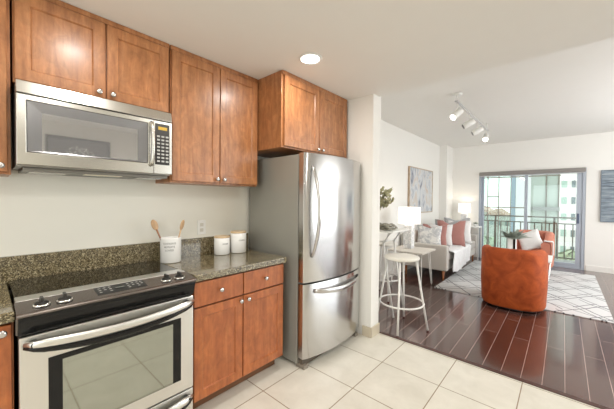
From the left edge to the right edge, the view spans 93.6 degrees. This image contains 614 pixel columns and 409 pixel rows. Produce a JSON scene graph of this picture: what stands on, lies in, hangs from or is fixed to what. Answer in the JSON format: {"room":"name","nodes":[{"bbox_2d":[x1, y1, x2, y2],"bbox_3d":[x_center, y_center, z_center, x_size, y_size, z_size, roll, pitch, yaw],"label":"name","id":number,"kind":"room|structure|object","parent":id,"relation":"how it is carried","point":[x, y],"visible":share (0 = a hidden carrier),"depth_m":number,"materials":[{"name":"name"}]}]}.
{"room":"kitchen","nodes":[
{"label":"kitchen","id":0,"kind":"room"},
{"bbox_2d":[0,94,439,293],"bbox_3d":[-0.089,-0.047,3.426,0.150,2.715,11.000,1,1,42],"label":"wall","id":1,"kind":"structure","parent":0,"point":[39,213],"depth_m":2.04,"materials":[{"name":"paint"}]},
{"bbox_2d":[0,0,10,176],"bbox_3d":[-1.766,-0.612,1.186,0.299,0.933,0.752,1,1,42],"label":"upper cabinet","id":2,"kind":"object","parent":1,"relation":"attached to","point":[5,113],"visible":1,"depth_m":1.38,"materials":[{"name":"brown wood"}]},
{"bbox_2d":[9,0,168,112],"bbox_3d":[-1.261,-0.844,1.748,0.299,0.478,0.746,1,1,42],"label":"upper cabinet","id":3,"kind":"object","parent":1,"relation":"attached to","point":[59,44],"visible":0.94,"depth_m":1.61,"materials":[{"name":"brown wood"}]},
{"bbox_2d":[11,79,171,179],"bbox_3d":[-1.235,-0.384,1.721,0.390,0.434,0.723,1,1,42],"label":"microwave","id":4,"kind":"object","parent":3,"relation":"attached to","point":[55,131],"visible":1,"depth_m":1.56,"materials":[{"name":"silver metal"}]},
{"bbox_2d":[0,233,247,289],"bbox_3d":[-1.350,0.372,1.891,0.020,0.182,2.343,1,1,42],"label":"backsplash","id":5,"kind":"structure","parent":1,"relation":"attached to","point":[17,267],"depth_m":1.82,"materials":[{"name":"stone"}]},
{"bbox_2d":[197,220,205,234],"bbox_3d":[-0.884,0.191,2.419,0.008,0.120,0.074,1,1,42],"label":"wall outlet","id":6,"kind":"object","parent":1,"relation":"attached to","point":[201,224],"visible":1,"depth_m":2.41,"materials":[{"name":"white plastic"}]},
{"bbox_2d":[155,45,257,186],"bbox_3d":[-0.762,-0.622,2.314,0.299,0.933,0.748,1,1,42],"label":"upper cabinet","id":7,"kind":"object","parent":1,"relation":"attached to","point":[213,107],"visible":0.98,"depth_m":2.19,"materials":[{"name":"brown wood"}]},
{"bbox_2d":[257,70,346,157],"bbox_3d":[-0.086,-0.783,2.841,0.604,0.618,0.929,1,1,42],"label":"upper cabinet","id":8,"kind":"object","parent":1,"relation":"attached to","point":[296,115],"visible":0.92,"depth_m":2.51,"materials":[{"name":"brown wood"}]},
{"bbox_2d":[380,265,414,279],"bbox_3d":[1.669,1.238,5.355,0.015,0.110,4.740,1,1,42],"label":"baseboard","id":9,"kind":"structure","parent":1,"relation":"attached to","point":[408,266],"depth_m":5.23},
{"bbox_2d":[407,166,432,212],"bbox_3d":[2.440,-0.292,6.160,0.040,0.935,1.330,1,1,42],"label":"painting","id":10,"kind":"object","parent":1,"relation":"attached to","point":[420,181],"visible":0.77,"depth_m":6.11,"materials":[{"name":"multicoloured wood"}]},
{"bbox_2d":[60,0,613,100],"bbox_3d":[0.141,-1.337,-0.426,5.470,0.600,5.770,1,1,42],"label":"ceiling","id":11,"kind":"structure","parent":0,"point":[379,48],"depth_m":1.79,"materials":[{"name":"paint"}]},
{"bbox_2d":[299,53,321,64],"bbox_3d":[0.025,-1.076,2.136,0.176,0.010,0.176,1,1,42],"label":"recessed light","id":12,"kind":"object","parent":11,"relation":"in","point":[306,58],"visible":1,"depth_m":2.13,"materials":[{"name":"white plastic"}]},
{"bbox_2d":[301,55,319,63],"bbox_3d":[0.025,-1.078,2.136,0.136,0.004,0.136,1,1,42],"label":"diffuser","id":13,"kind":"object","parent":12,"relation":"attached to","point":[305,59],"depth_m":2.14,"materials":[{"name":"white plastic"}]},
{"bbox_2d":[347,94,378,333],"bbox_3d":[0.317,0.110,3.220,0.975,2.415,0.108,1,1,42],"label":"wall","id":14,"kind":"structure","parent":0,"point":[362,112],"depth_m":2.91,"materials":[{"name":"white paint"}]},
{"bbox_2d":[362,325,371,337],"bbox_3d":[0.602,1.276,2.895,0.105,0.100,0.014,1,1,42],"label":"baseboard","id":15,"kind":"structure","parent":14,"relation":"attached to","point":[366,331],"depth_m":2.89,"materials":[{"name":"beige tile"}]},
{"bbox_2d":[371,323,379,337],"bbox_3d":[0.690,1.276,2.925,0.014,0.100,0.172,1,1,42],"label":"baseboard","id":16,"kind":"structure","parent":14,"relation":"attached to","point":[376,328],"depth_m":2.92,"materials":[{"name":"beige tile"}]},
{"bbox_2d":[376,96,380,323],"bbox_3d":[0.371,-0.040,3.278,0.975,2.715,0.050,1,1,42],"label":"wall","id":17,"kind":"structure","parent":0,"point":[379,124],"depth_m":2.96,"materials":[{"name":"white paint"}]},
{"bbox_2d":[195,256,613,408],"bbox_3d":[1.925,1.418,1.674,5.500,0.120,11.240,1,1,42],"label":"floor","id":18,"kind":"structure","parent":0,"point":[569,354],"depth_m":2.42,"materials":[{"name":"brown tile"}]},
{"bbox_2d":[0,322,13,408],"bbox_3d":[-1.660,0.907,1.099,0.627,0.862,0.740,1,1,42],"label":"base cabinet","id":19,"kind":"object","parent":18,"relation":"on","point":[6,330],"visible":0.86,"depth_m":1.17,"materials":[{"name":"brown wood"}]},
{"bbox_2d":[0,283,14,324],"bbox_3d":[-1.653,0.452,1.089,0.596,0.043,0.742,1,1,42],"label":"countertop","id":20,"kind":"structure","parent":19,"relation":"on","point":[7,314],"depth_m":1.21,"materials":[{"name":"stone"}]},
{"bbox_2d":[9,260,195,408],"bbox_3d":[-1.127,0.863,1.629,0.676,0.940,0.755,1,1,42],"label":"range","id":21,"kind":"object","parent":18,"relation":"on","point":[119,336],"visible":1,"depth_m":1.43,"materials":[{"name":"silver glass"}]},
{"bbox_2d":[9,260,175,297],"bbox_3d":[-1.224,0.426,1.712,0.406,0.018,0.741,1,1,42],"label":"cooktop","id":22,"kind":"object","parent":21,"relation":"in","point":[56,282],"depth_m":1.63,"materials":[{"name":"black glass"}]},
{"bbox_2d":[191,263,282,408],"bbox_3d":[-0.652,0.896,2.231,0.627,0.862,0.759,1,1,42],"label":"base cabinet","id":23,"kind":"object","parent":18,"relation":"on","point":[238,317],"visible":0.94,"depth_m":1.99,"materials":[{"name":"brown wood"}]},
{"bbox_2d":[157,249,286,281],"bbox_3d":[-0.641,0.441,2.225,0.596,0.043,0.771,1,1,42],"label":"countertop","id":24,"kind":"structure","parent":23,"relation":"on","point":[202,267],"depth_m":2.09,"materials":[{"name":"stone"}]},
{"bbox_2d":[160,236,181,263],"bbox_3d":[-0.994,0.328,2.104,0.144,0.180,0.144,1,1,42],"label":"utensil crock","id":25,"kind":"object","parent":24,"relation":"on","point":[170,246],"visible":0.99,"depth_m":2.04,"materials":[{"name":"white ceramic"}]},
{"bbox_2d":[151,220,160,239],"bbox_3d":[-1.045,0.250,2.055,0.122,0.287,0.018,0,1,-29],"label":"wooden spoon","id":26,"kind":"object","parent":25,"relation":"in","point":[154,224],"visible":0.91,"depth_m":2.03,"materials":[{"name":"brown wood"}]},
{"bbox_2d":[151,220,157,229],"bbox_3d":[-1.076,0.145,2.036,0.017,0.076,0.049,1,1,42],"label":"bowl","id":27,"kind":"object","parent":26,"relation":"on","point":[154,224],"depth_m":2.03,"materials":[{"name":"brown wood"}]},
{"bbox_2d":[178,220,184,237],"bbox_3d":[-0.950,0.253,2.139,0.084,0.278,0.031,0,1,-35],"label":"wooden spoon","id":28,"kind":"object","parent":25,"relation":"in","point":[183,221],"visible":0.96,"depth_m":2.14,"materials":[{"name":"brown wood"}]},
{"bbox_2d":[180,220,184,229],"bbox_3d":[-0.931,0.153,2.150,0.020,0.077,0.045,1,1,15],"label":"bowl","id":29,"kind":"object","parent":28,"relation":"on","point":[182,223],"depth_m":2.14,"materials":[{"name":"brown wood"}]},
{"bbox_2d":[214,235,229,254],"bbox_3d":[-0.713,0.338,2.419,0.129,0.153,0.128,1,1,42],"label":"canister","id":30,"kind":"object","parent":24,"relation":"on","point":[221,242],"visible":1,"depth_m":2.37,"materials":[{"name":"white ceramic"}]},
{"bbox_2d":[230,230,245,252],"bbox_3d":[-0.598,0.322,2.510,0.137,0.183,0.136,1,1,42],"label":"canister","id":31,"kind":"object","parent":24,"relation":"on","point":[237,237],"visible":1,"depth_m":2.45,"materials":[{"name":"white ceramic"}]},
{"bbox_2d":[249,152,360,369],"bbox_3d":[0.042,0.444,2.801,0.835,1.757,0.853,1,1,42],"label":"refrigerator","id":32,"kind":"object","parent":18,"relation":"on","point":[305,206],"visible":0.98,"depth_m":2.43,"materials":[{"name":"silver metal"}]},
{"bbox_2d":[379,240,402,302],"bbox_3d":[1.096,0.923,4.121,0.475,0.775,0.475,1,1,42],"label":"bar stool","id":33,"kind":"object","parent":18,"relation":"on","point":[388,243],"visible":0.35,"depth_m":4.00,"materials":[{"name":"white metal"}]},
{"bbox_2d":[379,227,409,317],"bbox_3d":[0.806,0.804,3.661,0.805,1.024,0.470,1,1,42],"label":"bar table","id":34,"kind":"object","parent":18,"relation":"on","point":[397,230],"visible":0.42,"depth_m":3.43,"materials":[{"name":"white metal"}]},
{"bbox_2d":[380,186,393,209],"bbox_3d":[0.878,0.017,3.619,0.445,0.553,0.192,1,1,42],"label":"plant","id":35,"kind":"object","parent":34,"relation":"on","point":[385,202],"visible":0.49,"depth_m":3.53,"materials":[{"name":"green plant"}]},
{"bbox_2d":[380,223,397,229],"bbox_3d":[0.919,0.263,3.443,0.236,0.076,0.275,1,1,42],"label":"folded cloth","id":36,"kind":"object","parent":34,"relation":"on","point":[383,226],"visible":0.72,"depth_m":3.37,"materials":[{"name":"beige fabric"}]},
{"bbox_2d":[379,253,428,336],"bbox_3d":[1.022,0.940,3.123,0.475,0.775,0.475,0,1,-20],"label":"bar stool","id":37,"kind":"object","parent":18,"relation":"on","point":[397,257],"visible":0.97,"depth_m":3.03,"materials":[{"name":"white metal"}]},
{"bbox_2d":[388,245,435,289],"bbox_3d":[1.692,1.012,4.669,0.555,0.585,0.580,1,1,42],"label":"side table","id":38,"kind":"object","parent":18,"relation":"on","point":[421,251],"visible":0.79,"depth_m":4.61,"materials":[{"name":"beige wood"}]},
{"bbox_2d":[398,207,420,248],"bbox_3d":[1.680,0.380,4.748,0.356,0.674,0.356,1,1,42],"label":"table lamp","id":39,"kind":"object","parent":38,"relation":"on","point":[407,216],"visible":1,"depth_m":4.66,"materials":[{"name":"white fabric"}]},
{"bbox_2d":[401,230,476,280],"bbox_3d":[2.805,0.891,5.973,0.820,0.800,2.280,1,1,42],"label":"sofa","id":40,"kind":"object","parent":18,"relation":"on","point":[442,258],"visible":0.45,"depth_m":5.04,"materials":[{"name":"fabric"}]},
{"bbox_2d":[414,230,417,241],"bbox_3d":[2.280,0.652,5.752,0.078,0.323,1.019,1,1,42],"label":"cushion","id":41,"kind":"object","parent":40,"relation":"on","point":[415,231],"depth_m":5.46,"materials":[{"name":"beige fabric"}]},
{"bbox_2d":[417,225,441,244],"bbox_3d":[2.253,0.598,5.323,0.430,0.424,0.162,1,1,32],"label":"cushion","id":42,"kind":"object","parent":40,"relation":"on","point":[432,235],"visible":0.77,"depth_m":5.26,"materials":[{"name":"fabric"}]},
{"bbox_2d":[422,223,446,244],"bbox_3d":[2.431,0.591,5.499,0.441,0.433,0.136,1,1,29],"label":"cushion","id":43,"kind":"object","parent":40,"relation":"on","point":[444,227],"visible":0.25,"depth_m":5.40,"materials":[{"name":"fabric"}]},
{"bbox_2d":[429,224,452,245],"bbox_3d":[2.595,0.594,5.608,0.430,0.426,0.127,1,1,24],"label":"cushion","id":44,"kind":"object","parent":40,"relation":"on","point":[449,227],"visible":0.24,"depth_m":5.52,"materials":[{"name":"white fabric"}]},
{"bbox_2d":[435,219,461,224],"bbox_3d":[2.901,0.558,5.937,0.500,0.495,0.149,1,1,26],"label":"cushion","id":45,"kind":"object","parent":40,"relation":"on","point":[456,221],"visible":0.06,"depth_m":5.89,"materials":[{"name":"grey fabric"}]},
{"bbox_2d":[437,220,465,246],"bbox_3d":[2.838,0.560,5.685,0.511,0.499,0.180,1,1,29],"label":"cushion","id":46,"kind":"object","parent":40,"relation":"on","point":[458,238],"visible":0.57,"depth_m":5.58,"materials":[{"name":"fabric"}]},
{"bbox_2d":[449,251,453,259],"bbox_3d":[2.506,0.895,5.553,0.688,0.148,1.019,1,1,42],"label":"seat cushion","id":47,"kind":"object","parent":40,"relation":"on","point":[451,255],"depth_m":5.08,"materials":[{"name":"fabric"}]},
{"bbox_2d":[444,217,469,221],"bbox_3d":[3.277,0.547,6.298,0.521,0.512,0.163,1,1,20],"label":"cushion","id":48,"kind":"object","parent":40,"relation":"on","point":[445,219],"visible":0.07,"depth_m":6.32,"materials":[{"name":"grey fabric"}]},
{"bbox_2d":[446,220,471,243],"bbox_3d":[3.166,0.570,6.024,0.481,0.473,0.168,1,1,22],"label":"cushion","id":49,"kind":"object","parent":40,"relation":"on","point":[467,234],"visible":0.3,"depth_m":5.92,"materials":[{"name":"white fabric"}]},
{"bbox_2d":[449,243,470,271],"bbox_3d":[2.808,0.987,5.431,0.250,0.398,1.213,1,1,42],"label":"throw blanket","id":50,"kind":"object","parent":40,"relation":"on","point":[461,253],"visible":0.88,"depth_m":5.29,"materials":[{"name":"white fabric"}]},
{"bbox_2d":[471,226,481,259],"bbox_3d":[3.892,0.901,6.954,0.500,0.765,0.350,1,1,42],"label":"end table","id":51,"kind":"object","parent":18,"relation":"on","point":[478,227],"visible":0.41,"depth_m":6.73,"materials":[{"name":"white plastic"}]},
{"bbox_2d":[458,203,470,219],"bbox_3d":[3.826,0.244,7.013,0.270,0.544,0.270,1,1,42],"label":"table lamp","id":52,"kind":"object","parent":51,"relation":"on","point":[464,209],"visible":0.88,"depth_m":6.92,"materials":[{"name":"white fabric"}]},
{"bbox_2d":[381,331,611,408],"bbox_3d":[2.410,1.410,1.526,4.380,0.109,0.044,1,1,42],"label":"trim","id":53,"kind":"structure","parent":18,"relation":"on","point":[382,332],"depth_m":2.27,"materials":[{"name":"brown wood"}]},
{"bbox_2d":[434,260,613,323],"bbox_3d":[3.658,1.310,4.930,1.955,0.012,2.790,1,1,42],"label":"rug","id":54,"kind":"object","parent":18,"relation":"on","point":[575,294],"visible":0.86,"depth_m":4.41,"materials":[{"name":"white fabric"}]},
{"bbox_2d":[481,244,547,311],"bbox_3d":[2.743,0.933,3.843,0.724,0.762,0.726,1,1,40],"label":"armchair","id":55,"kind":"object","parent":54,"relation":"on","point":[512,279],"visible":1,"depth_m":3.54,"materials":[{"name":"orange fabric"}]},
{"bbox_2d":[517,230,554,272],"bbox_3d":[4.341,0.905,5.554,0.685,0.788,0.644,0,1,-40],"label":"armchair","id":56,"kind":"object","parent":54,"relation":"on","point":[544,235],"visible":0.28,"depth_m":5.32,"materials":[{"name":"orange fabric"}]},
{"bbox_2d":[518,228,542,249],"bbox_3d":[4.199,0.679,5.427,0.158,0.470,0.480,0,1,-44],"label":"pillow","id":57,"kind":"object","parent":56,"relation":"on","point":[535,242],"visible":0.8,"depth_m":5.38,"materials":[{"name":"white fabric"}]},
{"bbox_2d":[544,240,553,255],"bbox_3d":[4.309,0.774,5.141,0.139,0.250,0.127,1,1,42],"label":"armrest","id":58,"kind":"object","parent":56,"relation":"on","point":[544,240],"visible":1,"depth_m":5.08,"materials":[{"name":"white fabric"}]},
{"bbox_2d":[547,255,552,291],"bbox_3d":[3.526,1.067,4.677,0.685,0.479,0.660,1,1,42],"label":"coffee table","id":59,"kind":"object","parent":54,"relation":"on","point":[550,257],"visible":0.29,"depth_m":4.37,"materials":[{"name":"white plastic"}]},
{"bbox_2d":[499,229,530,248],"bbox_3d":[3.525,0.618,4.883,0.484,0.411,0.480,1,1,42],"label":"planter","id":60,"kind":"object","parent":59,"relation":"on","point":[512,237],"visible":0.98,"depth_m":4.85,"materials":[{"name":"white plastic"}]},
{"bbox_2d":[439,145,452,220],"bbox_3d":[3.492,-0.082,7.253,0.169,2.715,0.519,1,1,42],"label":"wall column","id":61,"kind":"structure","parent":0,"point":[446,152],"depth_m":7.08,"materials":[{"name":"white paint"}]},
{"bbox_2d":[381,38,613,147],"bbox_3d":[3.868,-1.528,3.779,5.500,0.300,5.469,1,1,42],"label":"ceiling","id":62,"kind":"structure","parent":0,"point":[568,92],"depth_m":3.90,"materials":[{"name":"paint"}]},
{"bbox_2d":[450,92,488,141],"bbox_3d":[2.504,-1.232,4.330,0.170,0.330,2.025,1,1,42],"label":"track light","id":63,"kind":"object","parent":62,"relation":"attached to","point":[459,111],"visible":1,"depth_m":4.07,"materials":[{"name":"white plastic"}]},
{"bbox_2d":[452,132,613,269],"bbox_3d":[5.627,-0.040,5.795,5.300,2.715,0.140,1,1,42],"label":"wall","id":64,"kind":"structure","parent":0,"point":[595,152],"depth_m":6.04,"materials":[{"name":"white paint"}]},
{"bbox_2d":[478,167,586,269],"bbox_3d":[4.904,0.271,6.427,1.868,2.058,0.142,1,1,42],"label":"window","id":65,"kind":"structure","parent":64,"relation":"in","point":[581,177],"depth_m":5.86,"materials":[{"name":"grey metal"}]},
{"bbox_2d":[479,167,585,176],"bbox_3d":[4.854,-0.698,6.345,1.850,0.110,0.053,1,1,42],"label":"roller blind","id":66,"kind":"object","parent":65,"relation":"attached to","point":[583,169],"visible":1,"depth_m":6.25,"materials":[{"name":"grey fabric"}]},
{"bbox_2d":[586,265,613,273],"bbox_3d":[6.554,1.286,4.878,2.650,0.110,0.015,1,1,42],"label":"baseboard","id":67,"kind":"structure","parent":64,"relation":"attached to","point":[588,267],"depth_m":5.61,"materials":[{"name":"white wood"}]},
{"bbox_2d":[600,170,613,221],"bbox_3d":[6.142,-0.153,5.216,1.165,1.000,0.034,1,1,42],"label":"painting","id":68,"kind":"object","parent":64,"relation":"attached to","point":[607,176],"visible":1,"depth_m":5.53,"materials":[{"name":"fabric"}]},
{"bbox_2d":[554,259,574,262],"bbox_3d":[5.545,1.436,6.720,5.800,0.230,1.109,1,1,42],"label":"floor","id":69,"kind":"structure","parent":0,"point":[559,260],"depth_m":6.76,"materials":[{"name":"concrete"}]},
{"bbox_2d":[484,214,575,259],"bbox_3d":[5.820,0.806,7.011,5.600,1.024,0.060,1,1,42],"label":"balcony railing","id":70,"kind":"object","parent":69,"relation":"on","point":[495,220],"visible":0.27,"depth_m":7.10,"materials":[{"name":"black metal"}]},
{"label":"outside","id":71,"kind":"structure","parent":0,"visible":0},
{"bbox_3d":[43.458,11.093,49.117,120.000,0.400,109.000,1,1,42],"label":"ground","id":72,"kind":"structure","parent":71,"visible":0},
{"bbox_2d":[484,205,493,236],"bbox_3d":[32.873,6.463,54.479,4.500,12.500,5.600,1,1,42],"label":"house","id":73,"kind":"structure","parent":72,"relation":"on","point":[485,209],"depth_m":51.82,"materials":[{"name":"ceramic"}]},
{"bbox_2d":[484,235,496,246],"bbox_3d":[15.782,6.848,26.209,3.022,8.412,3.119,0,1,-17],"label":"street tree","id":74,"kind":"object","parent":72,"relation":"on","point":[491,239],"visible":0.09,"depth_m":25.30,"materials":[{"name":"green plant"}]},
{"bbox_2d":[486,208,509,247],"bbox_3d":[30.465,6.739,45.914,3.300,12.200,5.600,1,1,42],"label":"house","id":75,"kind":"structure","parent":72,"relation":"on","point":[495,211],"depth_m":43.85,"materials":[{"name":"ceramic"}]},
{"bbox_2d":[511,175,530,231],"bbox_3d":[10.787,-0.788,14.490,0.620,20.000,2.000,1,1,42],"label":"building","id":76,"kind":"structure","parent":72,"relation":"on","point":[518,183],"depth_m":13.82,"materials":[{"name":"white concrete"}]},
{"bbox_2d":[530,174,559,258],"bbox_3d":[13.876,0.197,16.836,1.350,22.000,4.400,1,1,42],"label":"glass building","id":77,"kind":"structure","parent":72,"relation":"on","point":[545,190],"depth_m":15.38,"materials":[{"name":"glass"}]},
{"bbox_2d":[558,249,574,260],"bbox_3d":[17.590,7.094,19.248,2.929,8.189,2.963,1,1,42],"label":"street tree","id":78,"kind":"object","parent":72,"relation":"on","point":[568,253],"visible":0.1,"depth_m":19.05,"materials":[{"name":"green plant"}]},
{"bbox_2d":[558,173,576,251],"bbox_3d":[24.412,-0.856,25.073,3.700,24.000,6.070,1,1,42],"label":"building","id":79,"kind":"structure","parent":72,"relation":"on","point":[568,182],"depth_m":23.74,"materials":[{"name":"white concrete"}]},
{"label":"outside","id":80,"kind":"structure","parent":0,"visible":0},
{"bbox_2d":[484,175,560,246],"bbox_3d":[9.432,3.626,13.074,2.966,11.200,0.060,1,1,42],"label":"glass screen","id":81,"kind":"object","parent":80,"point":[499,177],"visible":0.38,"depth_m":13.44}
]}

